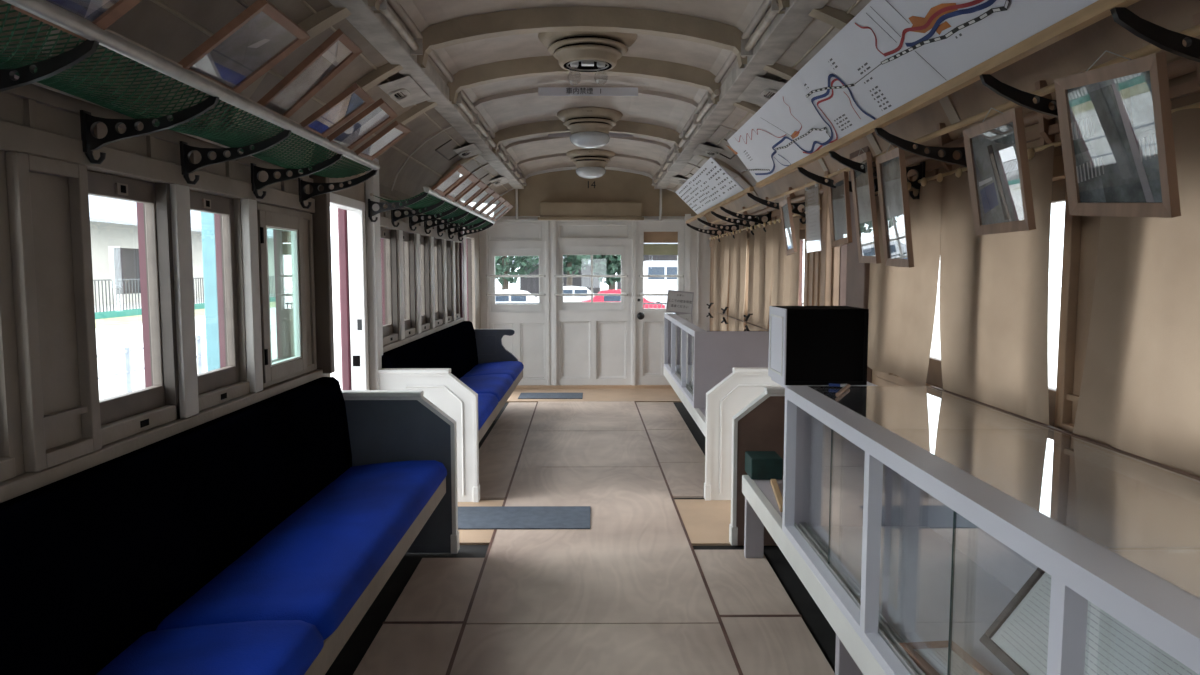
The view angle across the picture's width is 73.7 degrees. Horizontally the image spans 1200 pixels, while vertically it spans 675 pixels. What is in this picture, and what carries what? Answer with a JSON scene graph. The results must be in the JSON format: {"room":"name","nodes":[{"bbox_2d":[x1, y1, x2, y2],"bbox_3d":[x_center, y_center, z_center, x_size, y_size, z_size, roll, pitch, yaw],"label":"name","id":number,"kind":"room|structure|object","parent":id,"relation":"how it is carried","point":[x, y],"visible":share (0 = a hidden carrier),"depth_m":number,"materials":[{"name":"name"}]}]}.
{"room":"vehicle interior","nodes":[
{"label":"vehicle interior","id":0,"kind":"room"},
{"bbox_2d":[0,33,480,502],"bbox_3d":[-1.323,0.141,3.921,0.196,2.320,10.211,0,5,-1],"label":"wall","id":1,"kind":"structure","parent":0,"point":[50,422],"depth_m":2.38,"materials":[{"name":"beige paint"}]},
{"bbox_2d":[0,457,15,482],"bbox_3d":[-1.300,-0.030,1.518,0.066,0.705,0.390,0,5,0],"label":"window","id":2,"kind":"structure","parent":1,"relation":"in","point":[7,464],"depth_m":1.72,"materials":[{"name":"grey paint"}]},
{"bbox_2d":[87,170,179,445],"bbox_3d":[-1.306,-0.089,2.211,0.066,0.705,0.400,0,5,0],"label":"window","id":3,"kind":"structure","parent":1,"relation":"in","point":[122,416],"depth_m":2.28,"materials":[{"name":"grey paint"}]},
{"bbox_2d":[0,0,379,208],"bbox_3d":[-1.094,-0.505,1.738,0.341,0.196,3.368,0,5,0],"label":"luggage rack","id":4,"kind":"object","parent":1,"relation":"attached to","point":[42,73],"visible":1,"depth_m":1.95,"materials":[{"name":"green metal"}]},
{"bbox_2d":[11,0,141,39],"bbox_3d":[-0.844,-0.631,1.386,0.237,0.184,0.200,0,5,-1],"label":"picture frame","id":5,"kind":"object","parent":4,"relation":"on","point":[102,13],"visible":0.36,"depth_m":1.45,"materials":[{"name":"brown wood"}]},
{"bbox_2d":[46,0,118,21],"bbox_3d":[-0.846,-0.634,1.385,0.193,0.145,0.157,0,5,0],"label":"print","id":6,"kind":"object","parent":5,"relation":"attached to","point":[91,10],"depth_m":1.44,"materials":[{"name":"purple paint"}]},
{"bbox_2d":[178,0,310,92],"bbox_3d":[-0.853,-0.689,1.929,0.219,0.179,0.299,0,5,-2],"label":"picture frame","id":7,"kind":"object","parent":4,"relation":"on","point":[261,36],"visible":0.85,"depth_m":1.91,"materials":[{"name":"brown wood"}]},
{"bbox_2d":[190,11,296,87],"bbox_3d":[-0.855,-0.692,1.928,0.181,0.139,0.251,0,5,0],"label":"print","id":8,"kind":"object","parent":7,"relation":"attached to","point":[265,38],"depth_m":1.93,"materials":[{"name":"purple paint"}]},
{"bbox_2d":[257,29,362,117],"bbox_3d":[-0.856,-0.758,2.347,0.270,0.236,0.189,0,5,0],"label":"picture frame","id":9,"kind":"object","parent":4,"relation":"on","point":[335,53],"visible":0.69,"depth_m":2.34,"materials":[{"name":"brown wood"}]},
{"bbox_2d":[265,40,351,114],"bbox_3d":[-0.858,-0.760,2.347,0.227,0.196,0.145,0,5,0],"label":"print","id":10,"kind":"object","parent":9,"relation":"attached to","point":[339,53],"depth_m":2.36,"materials":[{"name":"paper"}]},
{"bbox_2d":[299,83,374,137],"bbox_3d":[-0.858,-0.732,2.610,0.198,0.151,0.202,0,5,-2],"label":"picture frame","id":11,"kind":"object","parent":4,"relation":"on","point":[354,99],"visible":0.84,"depth_m":2.60,"materials":[{"name":"brown wood"}]},
{"bbox_2d":[309,93,364,132],"bbox_3d":[-0.860,-0.735,2.610,0.187,0.003,0.156,-36,5,1],"label":"print","id":12,"kind":"object","parent":11,"relation":"attached to","point":[354,103],"depth_m":2.63},
{"bbox_2d":[327,98,397,149],"bbox_3d":[-0.860,-0.758,2.890,0.213,0.166,0.273,0,5,-4],"label":"picture frame","id":13,"kind":"object","parent":4,"relation":"on","point":[377,115],"visible":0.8,"depth_m":2.88,"materials":[{"name":"brown wood"}]},
{"bbox_2d":[333,107,388,146],"bbox_3d":[-0.862,-0.761,2.890,0.184,0.127,0.235,0,5,0],"label":"print","id":14,"kind":"object","parent":13,"relation":"attached to","point":[370,120],"depth_m":2.89},
{"bbox_2d":[354,121,410,160],"bbox_3d":[-0.862,-0.775,3.172,0.185,0.150,0.227,0,5,-1],"label":"picture frame","id":15,"kind":"object","parent":4,"relation":"on","point":[395,131],"visible":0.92,"depth_m":3.17,"materials":[{"name":"brown wood"}]},
{"bbox_2d":[361,128,402,155],"bbox_3d":[-0.864,-0.778,3.171,0.170,0.003,0.176,-35,7,4],"label":"print","id":16,"kind":"object","parent":15,"relation":"attached to","point":[386,141],"depth_m":3.20},
{"bbox_2d":[190,190,249,410],"bbox_3d":[-1.309,-0.129,2.689,0.066,0.705,0.420,0,5,0],"label":"window","id":17,"kind":"structure","parent":1,"relation":"in","point":[221,385],"depth_m":2.84,"materials":[{"name":"grey paint"}]},
{"bbox_2d":[257,210,307,382],"bbox_3d":[-1.286,-0.171,3.242,0.036,0.655,0.452,0,5,0],"label":"window","id":18,"kind":"structure","parent":1,"relation":"in","point":[266,219],"depth_m":3.26,"materials":[{"name":"beige paint"}]},
{"bbox_2d":[380,228,397,344],"bbox_3d":[-1.326,-0.319,4.938,0.066,0.705,0.395,0,5,0],"label":"window","id":19,"kind":"structure","parent":1,"relation":"in","point":[389,336],"depth_m":5.09,"materials":[{"name":"grey paint"}]},
{"bbox_2d":[403,232,415,337],"bbox_3d":[-1.330,-0.360,5.427,0.066,0.705,0.425,0,5,0],"label":"window","id":20,"kind":"structure","parent":1,"relation":"in","point":[409,331],"depth_m":5.59,"materials":[{"name":"grey paint"}]},
{"bbox_2d":[420,236,429,331],"bbox_3d":[-1.333,-0.402,5.927,0.066,0.705,0.420,0,5,0],"label":"window","id":21,"kind":"structure","parent":1,"relation":"in","point":[424,326],"depth_m":6.10,"materials":[{"name":"grey paint"}]},
{"bbox_2d":[368,186,494,240],"bbox_3d":[-1.125,-0.862,5.904,0.341,0.196,2.972,0,5,0],"label":"luggage rack","id":22,"kind":"object","parent":1,"relation":"attached to","point":[471,220],"visible":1,"depth_m":5.39,"materials":[{"name":"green metal"}]},
{"bbox_2d":[431,164,469,196],"bbox_3d":[-0.873,-0.907,4.654,0.193,0.167,0.292,0,5,0],"label":"picture frame","id":23,"kind":"object","parent":22,"relation":"on","point":[459,172],"visible":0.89,"depth_m":4.64,"materials":[{"name":"brown wood"}]},
{"bbox_2d":[437,171,461,191],"bbox_3d":[-0.876,-0.910,4.654,0.159,0.003,0.214,-39,3,3],"label":"print","id":24,"kind":"object","parent":23,"relation":"attached to","point":[456,177],"depth_m":4.68},
{"bbox_2d":[444,172,478,201],"bbox_3d":[-0.876,-0.939,5.032,0.193,0.167,0.292,0,5,0],"label":"picture frame","id":25,"kind":"object","parent":22,"relation":"on","point":[470,180],"visible":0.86,"depth_m":5.04,"materials":[{"name":"brown wood"}]},
{"bbox_2d":[449,179,471,196],"bbox_3d":[-0.878,-0.942,5.032,0.159,0.003,0.214,-39,3,3],"label":"print","id":26,"kind":"object","parent":25,"relation":"attached to","point":[458,191],"depth_m":5.06},
{"bbox_2d":[455,179,486,205],"bbox_3d":[-0.879,-0.971,5.411,0.193,0.167,0.292,0,5,0],"label":"picture frame","id":27,"kind":"object","parent":22,"relation":"on","point":[479,186],"visible":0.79,"depth_m":5.42,"materials":[{"name":"brown wood"}]},
{"bbox_2d":[460,185,480,201],"bbox_3d":[-0.881,-0.974,5.411,0.159,0.003,0.214,-39,3,3],"label":"print","id":28,"kind":"object","parent":27,"relation":"attached to","point":[466,198],"depth_m":5.45},
{"bbox_2d":[465,186,493,210],"bbox_3d":[-0.882,-1.003,5.790,0.193,0.167,0.292,0,5,0],"label":"picture frame","id":29,"kind":"object","parent":22,"relation":"on","point":[487,191],"visible":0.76,"depth_m":5.80,"materials":[{"name":"brown wood"}]},
{"bbox_2d":[468,191,487,206],"bbox_3d":[-0.884,-1.006,5.790,0.159,0.003,0.214,-39,3,3],"label":"print","id":30,"kind":"object","parent":29,"relation":"attached to","point":[484,194],"depth_m":5.83},
{"bbox_2d":[434,238,442,326],"bbox_3d":[-1.337,-0.445,6.436,0.066,0.705,0.440,0,5,0],"label":"window","id":31,"kind":"structure","parent":1,"relation":"in","point":[438,321],"depth_m":6.61,"materials":[{"name":"grey paint"}]},
{"bbox_2d":[94,287,1060,399],"bbox_3d":[-0.262,-0.521,35.079,160.000,0.100,150.000,0,5,0],"label":"ground","id":32,"kind":"structure","parent":0,"point":[110,339],"depth_m":26.00,"materials":[{"name":"concrete"}]},
{"bbox_2d":[97,335,206,391],"bbox_3d":[-9.082,1.004,11.056,0.080,0.900,22.000,0,5,0],"label":"fence","id":33,"kind":"object","parent":32,"relation":"on","point":[128,350],"visible":0.17,"depth_m":15.46,"materials":[{"name":"metal"}]},
{"bbox_2d":[89,195,274,305],"bbox_3d":[-35.585,-5.899,44.397,9.500,9.050,90.000,0,5,0],"label":"station building","id":34,"kind":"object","parent":32,"relation":"on","point":[114,238],"visible":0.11,"depth_m":57.38,"materials":[{"name":"paint"}]},
{"bbox_2d":[95,302,275,327],"bbox_3d":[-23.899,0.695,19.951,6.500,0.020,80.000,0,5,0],"label":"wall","id":35,"kind":"structure","parent":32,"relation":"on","point":[115,321],"depth_m":37.52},
{"bbox_2d":[93,276,275,318],"bbox_3d":[-24.224,-1.102,29.833,0.080,1.900,80.000,0,5,0],"label":"metal fence","id":36,"kind":"object","parent":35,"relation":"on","point":[128,312],"visible":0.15,"depth_m":40.82,"materials":[{"name":"metal"}]},
{"bbox_2d":[201,212,219,370],"bbox_3d":[-3.053,-0.486,6.409,0.110,4.650,0.300,0,5,0],"label":"post","id":37,"kind":"object","parent":32,"relation":"on","point":[207,219],"visible":0.08,"depth_m":6.27,"materials":[{"name":"paint"}]},
{"bbox_2d":[495,256,538,289],"bbox_3d":[-5.915,-5.096,49.684,5.340,6.588,5.353,0,5,0],"label":"tree","id":38,"kind":"object","parent":32,"relation":"on","point":[504,265],"visible":0.17,"depth_m":49.36,"materials":[{"name":"green plant"}]},
{"bbox_2d":[495,289,538,302],"bbox_3d":[-4.184,-1.543,37.969,4.300,1.450,1.710,0,5,0],"label":"parked car","id":39,"kind":"object","parent":32,"relation":"on","point":[499,299],"visible":0.1,"depth_m":37.09,"materials":[{"name":"white paint"}]},
{"bbox_2d":[512,256,599,296],"bbox_3d":[-3.737,-5.279,65.010,9.500,4.350,3.500,0,5,0],"label":"building","id":40,"kind":"structure","parent":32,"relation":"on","point":[530,284],"depth_m":64.83,"materials":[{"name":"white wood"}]},
{"bbox_2d":[537,286,593,301],"bbox_3d":[-1.429,-2.074,43.967,4.200,1.500,1.710,0,5,0],"label":"parked car","id":41,"kind":"object","parent":32,"relation":"on","point":[566,289],"visible":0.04,"depth_m":43.10,"materials":[{"name":"white paint"}]},
{"bbox_2d":[563,255,590,285],"bbox_3d":[-2.381,-6.490,59.658,4.286,7.685,4.330,0,5,0],"label":"tree","id":42,"kind":"object","parent":32,"relation":"on","point":[569,267],"visible":0.1,"depth_m":59.49,"materials":[{"name":"green plant"}]},
{"bbox_2d":[584,255,620,289],"bbox_3d":[0.707,-4.882,47.802,3.135,6.479,3.084,-2,5,-19],"label":"tree","id":43,"kind":"object","parent":32,"relation":"on","point":[603,264],"visible":0.25,"depth_m":47.21,"materials":[{"name":"green plant"}]},
{"bbox_2d":[581,289,664,307],"bbox_3d":[1.066,-1.546,38.009,4.000,1.450,1.710,0,5,0],"label":"parked car","id":44,"kind":"object","parent":32,"relation":"on","point":[616,291],"visible":0.12,"depth_m":37.13,"materials":[{"name":"red paint"}]},
{"bbox_2d":[643,261,676,305],"bbox_3d":[4.656,-2.943,45.946,4.600,2.900,1.910,0,5,0],"label":"van","id":45,"kind":"object","parent":32,"relation":"on","point":[651,285],"visible":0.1,"depth_m":44.96,"materials":[{"name":"white paint"}]},
{"bbox_2d":[325,389,835,674],"bbox_3d":[-0.014,1.028,3.986,2.610,0.062,10.370,0,5,0],"label":"floor","id":46,"kind":"structure","parent":0,"point":[656,584],"depth_m":3.45,"materials":[{"name":"beige tile"}]},
{"bbox_2d":[0,377,446,674],"bbox_3d":[-0.980,0.795,1.397,0.591,0.840,4.664,0,5,0],"label":"bench","id":47,"kind":"object","parent":46,"relation":"on","point":[249,540],"visible":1,"depth_m":2.14,"materials":[{"name":"blue fabric"}]},
{"bbox_2d":[342,390,459,553],"bbox_3d":[-0.982,0.632,3.759,0.622,0.768,0.068,0,5,0],"label":"end panel","id":48,"kind":"object","parent":46,"relation":"on","point":[384,426],"visible":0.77,"depth_m":3.73,"materials":[{"name":"grey paint"}]},
{"bbox_2d":[378,368,479,501],"bbox_3d":[-0.998,0.562,4.594,0.602,0.768,0.073,0,5,0],"label":"end panel","id":49,"kind":"object","parent":46,"relation":"on","point":[440,386],"visible":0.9,"depth_m":4.56,"materials":[{"name":"white paint"}]},
{"bbox_2d":[382,321,523,441],"bbox_3d":[-1.017,0.388,6.220,0.591,0.840,3.194,0,5,0],"label":"bench","id":50,"kind":"object","parent":46,"relation":"on","point":[478,358],"visible":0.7,"depth_m":6.44,"materials":[{"name":"blue fabric"}]},
{"bbox_2d":[459,374,512,401],"bbox_3d":[-0.949,0.388,6.223,0.455,0.090,1.042,0,5,0],"label":"seat cushion","id":51,"kind":"object","parent":50,"relation":"on","point":[499,385],"depth_m":6.24,"materials":[{"name":"fabric"}]},
{"bbox_2d":[477,393,497,430],"bbox_3d":[-0.941,0.477,5.165,0.455,0.090,1.064,0,5,0],"label":"seat cushion","id":52,"kind":"object","parent":50,"relation":"on","point":[487,402],"depth_m":5.27,"materials":[{"name":"fabric"}]},
{"bbox_2d":[463,361,523,381],"bbox_3d":[-0.956,0.302,7.244,0.455,0.090,0.992,0,5,0],"label":"seat cushion","id":53,"kind":"object","parent":50,"relation":"on","point":[473,368],"depth_m":7.19,"materials":[{"name":"fabric"}]},
{"bbox_2d":[458,506,590,529],"bbox_3d":[-0.426,0.968,4.303,0.750,0.008,0.380,0,5,0],"label":"rubber mat","id":54,"kind":"object","parent":46,"relation":"on","point":[469,517],"visible":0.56,"depth_m":4.29,"materials":[{"name":"rubber"}]},
{"bbox_2d":[518,393,582,398],"bbox_3d":[-0.518,0.616,8.468,0.670,0.008,0.380,0,5,0],"label":"rubber mat","id":55,"kind":"object","parent":46,"relation":"on","point":[522,395],"visible":1,"depth_m":8.39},
{"bbox_2d":[663,366,705,435],"bbox_3d":[0.943,0.611,6.331,0.600,0.378,3.300,0,5,0],"label":"plinth","id":56,"kind":"object","parent":46,"relation":"on","point":[698,414],"visible":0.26,"depth_m":5.67,"materials":[{"name":"white paint"}]},
{"bbox_2d":[664,313,768,407],"bbox_3d":[0.908,0.122,6.693,0.540,0.534,2.376,0,5,0],"label":"display case","id":57,"kind":"object","parent":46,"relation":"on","point":[701,350],"visible":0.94,"depth_m":5.52,"materials":[{"name":"grey paint"}]},
{"bbox_2d":[666,290,693,312],"bbox_3d":[0.773,-0.343,7.752,0.270,0.238,0.066,0,5,0],"label":"sign","id":58,"kind":"object","parent":57,"relation":"on","point":[677,301],"visible":1,"depth_m":7.74,"materials":[{"name":"white paper"}]},
{"bbox_2d":[704,367,781,500],"bbox_3d":[0.932,0.558,4.633,0.647,0.768,0.073,0,5,0],"label":"end panel","id":59,"kind":"object","parent":46,"relation":"on","point":[743,385],"visible":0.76,"depth_m":4.60,"materials":[{"name":"white paint"}]},
{"bbox_2d":[729,387,784,545],"bbox_3d":[0.948,0.623,3.873,0.627,0.768,0.068,0,5,0],"label":"end panel","id":60,"kind":"object","parent":46,"relation":"on","point":[759,426],"visible":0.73,"depth_m":3.84,"materials":[{"name":"brown wood"}]},
{"bbox_2d":[745,451,782,478],"bbox_3d":[0.760,0.593,3.719,0.145,0.097,0.160,0,5,0],"label":"box","id":61,"kind":"object","parent":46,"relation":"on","point":[758,464],"visible":1,"depth_m":3.64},
{"bbox_2d":[742,475,886,674],"bbox_3d":[0.976,0.974,2.026,0.600,0.378,3.460,0,5,0],"label":"bench","id":62,"kind":"object","parent":46,"relation":"on","point":[852,656],"visible":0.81,"depth_m":2.73,"materials":[{"name":"white paint"}]},
{"bbox_2d":[771,378,876,387],"bbox_3d":[0.862,0.429,3.114,0.330,0.527,0.320,0,5,0],"label":"stand","id":63,"kind":"object","parent":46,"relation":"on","point":[774,380],"visible":0.11,"depth_m":2.96,"materials":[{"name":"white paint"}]},
{"bbox_2d":[768,306,868,384],"bbox_3d":[0.832,0.025,3.084,0.310,0.282,0.270,0,5,0],"label":"box","id":64,"kind":"object","parent":63,"relation":"on","point":[809,345],"visible":1,"depth_m":2.96,"materials":[{"name":"black paint"}]},
{"bbox_2d":[782,386,1199,674],"bbox_3d":[0.946,0.548,1.639,0.540,0.534,2.560,0,5,0],"label":"display case","id":65,"kind":"object","parent":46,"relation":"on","point":[927,510],"visible":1,"depth_m":2.02,"materials":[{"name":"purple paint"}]},
{"bbox_2d":[899,640,992,674],"bbox_3d":[0.817,0.767,1.857,0.140,0.014,0.240,-1,5,-6],"label":"framed document","id":66,"kind":"object","parent":65,"relation":"in","point":[931,657],"visible":0.93,"depth_m":1.89,"materials":[{"name":"brown wood"}]},
{"bbox_2d":[979,567,1198,674],"bbox_3d":[1.034,0.665,1.680,0.183,0.238,0.600,0,5,0],"label":"framed document","id":67,"kind":"object","parent":65,"relation":"in","point":[1018,637],"visible":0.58,"depth_m":1.79,"materials":[{"name":"white paper"}]},
{"bbox_2d":[479,169,710,388],"bbox_3d":[-0.052,-0.690,8.891,2.770,2.660,0.195,0,5,0],"label":"wall","id":68,"kind":"structure","parent":0,"point":[550,197],"depth_m":8.87,"materials":[{"name":"white paint"}]},
{"bbox_2d":[486,221,545,384],"bbox_3d":[-0.958,-0.359,8.969,0.729,1.868,0.102,0,5,0],"label":"door","id":69,"kind":"structure","parent":68,"relation":"in","point":[527,344],"depth_m":8.97,"materials":[{"name":"white paint"}]},
{"bbox_2d":[554,221,631,384],"bbox_3d":[-0.076,-0.360,8.975,0.869,1.868,0.102,0,5,0],"label":"door","id":70,"kind":"structure","parent":68,"relation":"in","point":[594,339],"depth_m":9.00,"materials":[{"name":"white paint"}]},
{"bbox_2d":[635,221,683,384],"bbox_3d":[0.667,-0.359,8.964,0.537,1.868,0.135,0,5,0],"label":"door","id":71,"kind":"structure","parent":68,"relation":"in","point":[649,338],"depth_m":8.97,"materials":[{"name":"white paint"}]},
{"bbox_2d":[644,244,677,254],"bbox_3d":[0.678,-0.986,8.953,0.381,0.123,0.014,0,5,0],"label":"blind","id":72,"kind":"object","parent":68,"relation":"attached to","point":[649,249],"depth_m":8.95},
{"bbox_2d":[644,232,677,242],"bbox_3d":[0.678,-1.120,8.942,0.381,0.123,0.014,0,5,0],"label":"blind","id":73,"kind":"object","parent":68,"relation":"attached to","point":[649,237],"depth_m":8.93,"materials":[{"name":"fabric"}]},
{"bbox_2d":[0,0,1199,225],"bbox_3d":[-0.029,-1.175,3.825,2.900,0.762,10.220,0,5,0],"label":"ceiling","id":74,"kind":"structure","parent":0,"point":[492,52],"depth_m":3.50,"materials":[{"name":"paint"}]},
{"bbox_2d":[372,0,526,185],"bbox_3d":[-0.794,-1.254,3.752,0.090,0.065,10.100,0,5,0],"label":"conduit pipe","id":75,"kind":"object","parent":74,"relation":"attached to","point":[416,44],"visible":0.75,"depth_m":3.36,"materials":[{"name":"metal"}]},
{"bbox_2d":[538,31,636,84],"bbox_3d":[-0.060,-1.349,3.880,0.480,0.245,0.480,0,5,0],"label":"ceiling lamp","id":76,"kind":"object","parent":74,"relation":"attached to","point":[575,51],"visible":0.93,"depth_m":3.77,"materials":[{"name":"paint"}]},
{"bbox_2d":[594,62,607,84],"bbox_3d":[0.005,-1.290,3.885,0.068,0.125,0.068,0,5,0],"label":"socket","id":77,"kind":"object","parent":76,"relation":"attached to","point":[599,64],"depth_m":3.87,"materials":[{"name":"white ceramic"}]},
{"bbox_2d":[538,87,637,95],"bbox_3d":[-0.072,-1.504,4.891,0.610,0.050,0.011,0,5,0],"label":"sign","id":78,"kind":"object","parent":74,"relation":"attached to","point":[542,91],"visible":1,"depth_m":4.89,"materials":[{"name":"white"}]},
{"bbox_2d":[557,106,622,148],"bbox_3d":[-0.074,-1.511,5.843,0.480,0.253,0.480,0,5,0],"label":"ceiling lamp","id":79,"kind":"object","parent":74,"relation":"attached to","point":[589,127],"visible":0.98,"depth_m":5.71,"materials":[{"name":"paint"}]},
{"bbox_2d":[566,149,614,178],"bbox_3d":[-0.089,-1.675,7.786,0.480,0.253,0.480,0,5,0],"label":"ceiling lamp","id":80,"kind":"object","parent":74,"relation":"attached to","point":[590,163],"visible":1,"depth_m":7.66,"materials":[{"name":"paint"}]},
{"bbox_2d":[652,0,785,185],"bbox_3d":[0.636,-1.255,3.763,0.090,0.065,10.100,0,5,0],"label":"conduit pipe","id":81,"kind":"object","parent":74,"relation":"attached to","point":[747,45],"visible":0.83,"depth_m":4.21,"materials":[{"name":"metal"}]},
{"bbox_2d":[708,12,1199,432],"bbox_3d":[1.346,0.139,3.941,0.250,2.320,10.210,0,5,0],"label":"wall","id":82,"kind":"structure","parent":0,"point":[835,276],"depth_m":2.26,"materials":[{"name":"beige paint"}]},
{"bbox_2d":[711,234,729,314],"bbox_3d":[1.178,-0.614,7.880,0.064,0.781,0.910,0,5,0],"label":"window curtain","id":83,"kind":"object","parent":82,"relation":"attached to","point":[721,249],"visible":0.97,"depth_m":7.77,"materials":[{"name":"beige fabric"}]},
{"bbox_2d":[726,229,746,320],"bbox_3d":[1.185,-0.540,6.998,0.064,0.781,0.820,0,5,0],"label":"window curtain","id":84,"kind":"object","parent":82,"relation":"attached to","point":[738,246],"visible":0.96,"depth_m":6.89,"materials":[{"name":"beige fabric"}]},
{"bbox_2d":[686,175,829,241],"bbox_3d":[1.049,-0.869,5.798,0.376,0.208,4.246,0,5,0],"label":"luggage rack","id":85,"kind":"object","parent":82,"relation":"attached to","point":[747,191],"visible":0.88,"depth_m":5.79,"materials":[{"name":"black metal"}]},
{"bbox_2d":[675,177,714,214],"bbox_3d":[0.782,-1.139,6.553,0.222,0.233,1.043,0,5,-1],"label":"sheet","id":86,"kind":"object","parent":85,"relation":"on","point":[688,192],"visible":0.97,"depth_m":6.54,"materials":[{"name":"grey"}]},
{"bbox_2d":[690,157,744,204],"bbox_3d":[0.790,-1.050,5.497,0.222,0.233,1.063,0,5,-1],"label":"sheet","id":87,"kind":"object","parent":85,"relation":"on","point":[711,178],"visible":0.99,"depth_m":5.40,"materials":[{"name":"grey"}]},
{"bbox_2d":[779,195,796,255],"bbox_3d":[1.053,-0.630,4.483,0.059,0.340,0.221,0,5,0],"label":"picture frame","id":88,"kind":"object","parent":85,"relation":"hanging from","point":[785,205],"visible":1,"depth_m":4.48,"materials":[{"name":"beige wood"}]},
{"bbox_2d":[782,204,792,249],"bbox_3d":[1.057,-0.619,4.484,0.003,0.253,0.147,-8,0,0],"label":"print","id":89,"kind":"object","parent":88,"relation":"attached to","point":[785,208],"depth_m":4.49},
{"bbox_2d":[804,183,820,251],"bbox_3d":[1.058,-0.604,3.991,0.025,0.352,0.266,0,5,0],"label":"picture frame","id":90,"kind":"object","parent":85,"relation":"hanging from","point":[812,205],"visible":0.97,"depth_m":3.98,"materials":[{"name":"wood"}]},
{"bbox_2d":[827,169,851,247],"bbox_3d":[1.060,-0.574,3.542,0.039,0.343,0.265,0,5,0],"label":"picture frame","id":91,"kind":"object","parent":85,"relation":"hanging from","point":[838,197],"visible":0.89,"depth_m":3.53,"materials":[{"name":"beige wood"}]},
{"bbox_2d":[832,179,846,240],"bbox_3d":[1.064,-0.562,3.543,0.003,0.255,0.198,-4,2,0],"label":"print","id":92,"kind":"object","parent":91,"relation":"attached to","point":[839,218],"depth_m":3.55},
{"bbox_2d":[746,222,772,328],"bbox_3d":[1.192,-0.462,6.072,0.064,0.781,0.840,0,5,0],"label":"window curtain","id":93,"kind":"object","parent":82,"relation":"attached to","point":[761,242],"visible":0.94,"depth_m":5.94,"materials":[{"name":"beige fabric"}]},
{"bbox_2d":[769,216,799,305],"bbox_3d":[1.194,-0.395,5.285,0.057,0.781,0.740,0,5,0],"label":"window curtain","id":94,"kind":"object","parent":82,"relation":"attached to","point":[785,269],"visible":0.51,"depth_m":5.29,"materials":[{"name":"beige fabric"}]},
{"bbox_2d":[867,176,945,385],"bbox_3d":[1.212,-0.225,3.272,0.062,0.781,0.740,0,5,0],"label":"window curtain","id":95,"kind":"object","parent":82,"relation":"attached to","point":[901,300],"visible":0.68,"depth_m":3.15,"materials":[{"name":"beige fabric"}]},
{"bbox_2d":[926,356,942,388],"bbox_3d":[1.314,-0.160,3.052,0.030,0.705,0.750,0,5,0],"label":"window","id":96,"kind":"structure","parent":82,"relation":"in","point":[934,374],"depth_m":3.11,"materials":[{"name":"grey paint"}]},
{"bbox_2d":[756,0,1199,198],"bbox_3d":[1.075,-0.580,2.378,0.376,0.208,4.220,0,5,0],"label":"luggage rack","id":97,"kind":"object","parent":82,"relation":"attached to","point":[1160,38],"visible":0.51,"depth_m":1.88,"materials":[{"name":"black metal"}]},
{"bbox_2d":[850,148,880,263],"bbox_3d":[1.048,-0.519,3.166,0.070,0.455,0.280,0,5,4],"label":"picture frame","id":98,"kind":"object","parent":97,"relation":"hanging from","point":[863,190],"visible":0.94,"depth_m":3.15,"materials":[{"name":"beige wood"}]},
{"bbox_2d":[855,161,874,255],"bbox_3d":[1.052,-0.506,3.167,0.049,0.375,0.229,0,5,4],"label":"print","id":99,"kind":"object","parent":98,"relation":"attached to","point":[863,212],"depth_m":3.19},
{"bbox_2d":[875,144,913,267],"bbox_3d":[1.046,-0.468,2.844,0.067,0.438,0.311,0,5,5],"label":"picture frame","id":100,"kind":"object","parent":97,"relation":"hanging from","point":[891,165],"visible":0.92,"depth_m":2.83,"materials":[{"name":"beige wood"}]},
{"bbox_2d":[881,157,906,258],"bbox_3d":[1.049,-0.455,2.845,0.046,0.358,0.260,0,5,5],"label":"print","id":101,"kind":"object","parent":100,"relation":"attached to","point":[895,244],"depth_m":2.86,"materials":[{"name":"glass"}]},
{"bbox_2d":[726,0,1097,181],"bbox_3d":[0.813,-0.814,2.543,0.188,0.244,3.993,0,5,0],"label":"board","id":102,"kind":"object","parent":97,"relation":"on","point":[891,53],"visible":1,"depth_m":2.30,"materials":[{"name":"white"}]},
{"bbox_2d":[963,107,1035,235],"bbox_3d":[1.051,-0.441,2.118,0.065,0.329,0.319,0,5,3],"label":"picture frame","id":103,"kind":"object","parent":97,"relation":"hanging from","point":[996,154],"visible":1,"depth_m":2.10,"materials":[{"name":"beige wood"}]},
{"bbox_2d":[972,122,1023,224],"bbox_3d":[1.054,-0.427,2.119,0.042,0.247,0.269,0,5,3],"label":"print","id":104,"kind":"object","parent":103,"relation":"attached to","point":[997,186],"depth_m":2.12,"materials":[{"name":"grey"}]},
{"bbox_2d":[1054,50,1180,217],"bbox_3d":[1.045,-0.406,1.631,0.083,0.341,0.340,0,5,-1],"label":"picture frame","id":105,"kind":"object","parent":97,"relation":"hanging from","point":[1116,127],"visible":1,"depth_m":1.61,"materials":[{"name":"beige wood"}]},
{"bbox_2d":[1067,70,1161,201],"bbox_3d":[1.046,-0.398,1.631,0.054,0.263,0.281,0,5,-1],"label":"print","id":106,"kind":"object","parent":105,"relation":"attached to","point":[1114,121],"depth_m":1.62,"materials":[{"name":"paper"}]},
{"bbox_2d":[936,145,1053,424],"bbox_3d":[1.217,-0.163,2.527,0.061,0.781,0.775,0,5,0],"label":"window curtain","id":107,"kind":"object","parent":82,"relation":"attached to","point":[994,287],"visible":0.8,"depth_m":2.46,"materials":[{"name":"beige fabric"}]},
{"bbox_2d":[1048,179,1065,426],"bbox_3d":[1.319,-0.105,2.405,0.030,0.705,0.410,0,5,0],"label":"window","id":108,"kind":"structure","parent":82,"relation":"in","point":[1059,186],"depth_m":2.30,"materials":[{"name":"grey paint"}]},
{"bbox_2d":[1073,108,1199,476],"bbox_3d":[1.227,-0.067,1.399,0.064,0.781,1.280,0,5,0],"label":"window curtain","id":109,"kind":"object","parent":82,"relation":"attached to","point":[1139,395],"visible":0.74,"depth_m":1.77,"materials":[{"name":"beige fabric"}]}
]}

